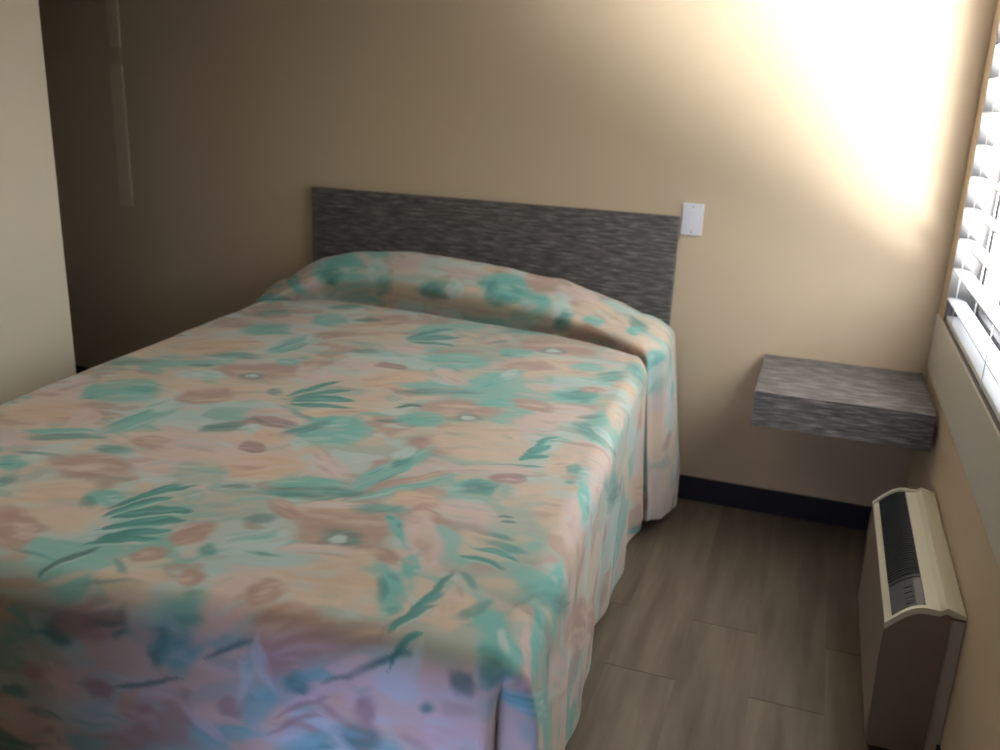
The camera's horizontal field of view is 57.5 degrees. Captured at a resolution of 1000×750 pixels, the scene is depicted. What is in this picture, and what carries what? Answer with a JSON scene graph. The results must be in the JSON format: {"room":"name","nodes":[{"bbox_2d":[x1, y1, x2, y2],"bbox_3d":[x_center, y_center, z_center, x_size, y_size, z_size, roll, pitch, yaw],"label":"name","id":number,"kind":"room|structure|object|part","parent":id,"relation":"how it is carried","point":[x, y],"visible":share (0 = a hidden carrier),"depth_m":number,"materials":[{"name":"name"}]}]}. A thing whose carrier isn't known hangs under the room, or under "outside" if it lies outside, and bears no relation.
{"room":"hotel room","nodes":[
{"label":"hotel room","id":0,"kind":"room"},
{"bbox_2d":[0,0,75,404],"bbox_3d":[-2.176,-0.212,1.494,0.120,2.440,3.620,8,18,18],"label":"wall partition","id":1,"kind":"structure","parent":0,"point":[37,349],"depth_m":3.02,"materials":[{"name":"beige paint"}]},
{"bbox_2d":[38,0,996,505],"bbox_3d":[-0.795,-0.913,3.946,5.350,2.440,0.150,8,18,18],"label":"wall","id":2,"kind":"structure","parent":0,"point":[824,145],"depth_m":3.49,"materials":[{"name":"beige paint"}]},
{"bbox_2d":[106,0,120,46],"bbox_3d":[-1.691,-1.820,3.925,0.060,0.768,0.002,8,18,18],"label":"trim","id":3,"kind":"structure","parent":2,"relation":"attached to","point":[111,5],"depth_m":4.01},
{"bbox_2d":[109,64,132,205],"bbox_3d":[-1.727,-1.087,4.153,0.070,0.625,0.002,8,18,18],"label":"trim","id":4,"kind":"structure","parent":2,"relation":"attached to","point":[116,72],"depth_m":4.15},
{"bbox_2d":[75,365,871,530],"bbox_3d":[-0.891,0.200,4.222,5.100,0.145,0.008,8,18,18],"label":"baseboard","id":5,"kind":"structure","parent":2,"relation":"attached to","point":[774,502],"depth_m":3.58,"materials":[{"name":"black plastic"}]},
{"bbox_2d":[311,187,680,326],"bbox_3d":[-0.076,-0.356,3.746,1.559,0.713,0.029,8,18,18],"label":"headboard","id":6,"kind":"object","parent":2,"relation":"attached to","point":[628,258],"visible":0.49,"depth_m":3.62,"materials":[{"name":"grey laminate"}]},
{"bbox_2d":[680,203,703,235],"bbox_3d":[0.717,-0.580,3.400,0.078,0.118,0.011,8,18,18],"label":"light switch","id":7,"kind":"object","parent":2,"relation":"attached to","point":[692,213],"visible":1,"depth_m":3.40,"materials":[{"name":"white plastic"}]},
{"bbox_2d":[751,354,935,450],"bbox_3d":[1.177,0.080,3.154,0.549,0.118,0.499,8,18,18],"label":"shelf","id":8,"kind":"object","parent":2,"relation":"attached to","point":[840,400],"visible":1,"depth_m":2.98,"materials":[{"name":"grey laminate"}]},
{"bbox_3d":[1.097,0.152,2.939,0.549,0.100,0.018,8,18,18],"label":"panel","id":9,"kind":"part","parent":8,"relation":"part of","materials":[{"name":"grey laminate"}]},
{"bbox_3d":[1.179,0.032,3.140,0.549,0.018,0.499,8,18,18],"label":"panel","id":10,"kind":"part","parent":8,"relation":"part of","materials":[{"name":"grey laminate"}]},
{"bbox_2d":[565,498,867,749],"bbox_3d":[-1.627,0.925,2.196,5.350,0.100,4.850,8,18,18],"label":"floor","id":11,"kind":"structure","parent":0,"point":[721,627],"depth_m":2.75,"materials":[{"name":"brown wood"}]},
{"bbox_2d":[858,488,966,749],"bbox_3d":[1.096,0.652,2.490,0.168,0.464,0.731,8,18,18],"label":"air conditioner","id":12,"kind":"object","parent":11,"relation":"on","point":[913,617],"visible":1,"depth_m":2.20,"materials":[{"name":"beige plastic"}]},
{"bbox_3d":[1.202,0.533,2.814,0.136,0.390,0.012,8,18,18],"label":"panel","id":13,"kind":"part","parent":12,"relation":"part of","materials":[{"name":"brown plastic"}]},
{"bbox_3d":[1.024,0.649,2.517,0.007,0.300,0.705,8,18,18],"label":"panel","id":14,"kind":"part","parent":12,"relation":"part of","materials":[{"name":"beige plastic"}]},
{"bbox_3d":[1.085,0.845,2.552,0.110,0.058,0.690,8,18,18],"label":"kick plate","id":15,"kind":"part","parent":12,"relation":"part of","materials":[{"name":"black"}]},
{"bbox_2d":[879,493,920,586],"bbox_3d":[1.095,0.441,2.508,0.068,0.048,0.544,8,18,18],"label":"vent grille","id":16,"kind":"object","parent":12,"relation":"attached to","point":[899,533],"depth_m":2.47,"materials":[{"name":"grey plastic"}]},
{"bbox_3d":[0.979,0.534,2.193,0.068,0.048,0.136,8,18,18],"label":"control panel","id":17,"kind":"part","parent":12,"relation":"part of","materials":[{"name":"grey plastic"}]},
{"bbox_3d":[0.963,0.724,2.164,0.136,0.390,0.012,8,18,18],"label":"panel","id":18,"kind":"part","parent":12,"relation":"part of","materials":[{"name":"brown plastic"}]},
{"bbox_2d":[906,0,999,749],"bbox_3d":[0.849,0.083,0.955,0.150,2.440,4.700,8,18,18],"label":"wall","id":19,"kind":"structure","parent":0,"point":[972,719],"depth_m":2.11,"materials":[{"name":"beige paint"}]},
{"bbox_2d":[927,313,999,568],"bbox_3d":[1.220,0.130,2.372,0.006,0.198,1.906,8,18,18],"label":"trim","id":20,"kind":"structure","parent":19,"relation":"attached to","point":[976,437],"depth_m":2.32,"materials":[{"name":"paint"}]},
{"bbox_2d":[943,23,999,431],"bbox_3d":[1.306,-0.543,2.107,0.134,1.250,1.720,8,18,18],"label":"window","id":21,"kind":"structure","parent":19,"relation":"in","point":[986,197],"depth_m":2.94,"materials":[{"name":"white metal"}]},
{"bbox_2d":[946,43,999,422],"bbox_3d":[1.273,-0.550,2.125,0.063,1.245,1.696,8,18,18],"label":"window blind","id":22,"kind":"object","parent":21,"relation":"attached to","point":[983,357],"visible":1,"depth_m":2.60,"materials":[{"name":"white plastic"}]},
{"bbox_3d":[1.252,0.036,2.305,0.054,0.017,1.696,8,18,18],"label":"rail","id":23,"kind":"part","parent":22,"relation":"part of","materials":[{"name":"white plastic"}]},
{"bbox_3d":[1.461,-0.728,2.725,0.002,1.220,0.003,8,18,18],"label":"ladder cord","id":24,"kind":"part","parent":22,"relation":"part of","materials":[{"name":"grey plastic"}]},
{"bbox_3d":[1.516,-0.720,2.707,0.002,1.220,0.003,8,18,18],"label":"ladder cord","id":25,"kind":"part","parent":22,"relation":"part of","materials":[{"name":"grey plastic"}]},
{"bbox_3d":[1.242,-0.552,2.127,0.002,1.220,0.003,8,18,18],"label":"ladder cord","id":26,"kind":"part","parent":22,"relation":"part of","materials":[{"name":"white fabric"}]},
{"bbox_3d":[-0.467,0.394,2.741,1.633,0.685,2.234,8,18,18],"label":"bed","id":27,"kind":"object","parent":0,"visible":0},
{"bbox_2d":[0,252,679,749],"bbox_3d":[-0.475,0.253,2.661,1.865,0.855,2.461,8,18,18],"label":"bedspread","id":28,"kind":"object","parent":27,"relation":"on","point":[376,500],"visible":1,"depth_m":1.88,"materials":[{"name":"fabric"}]}
]}

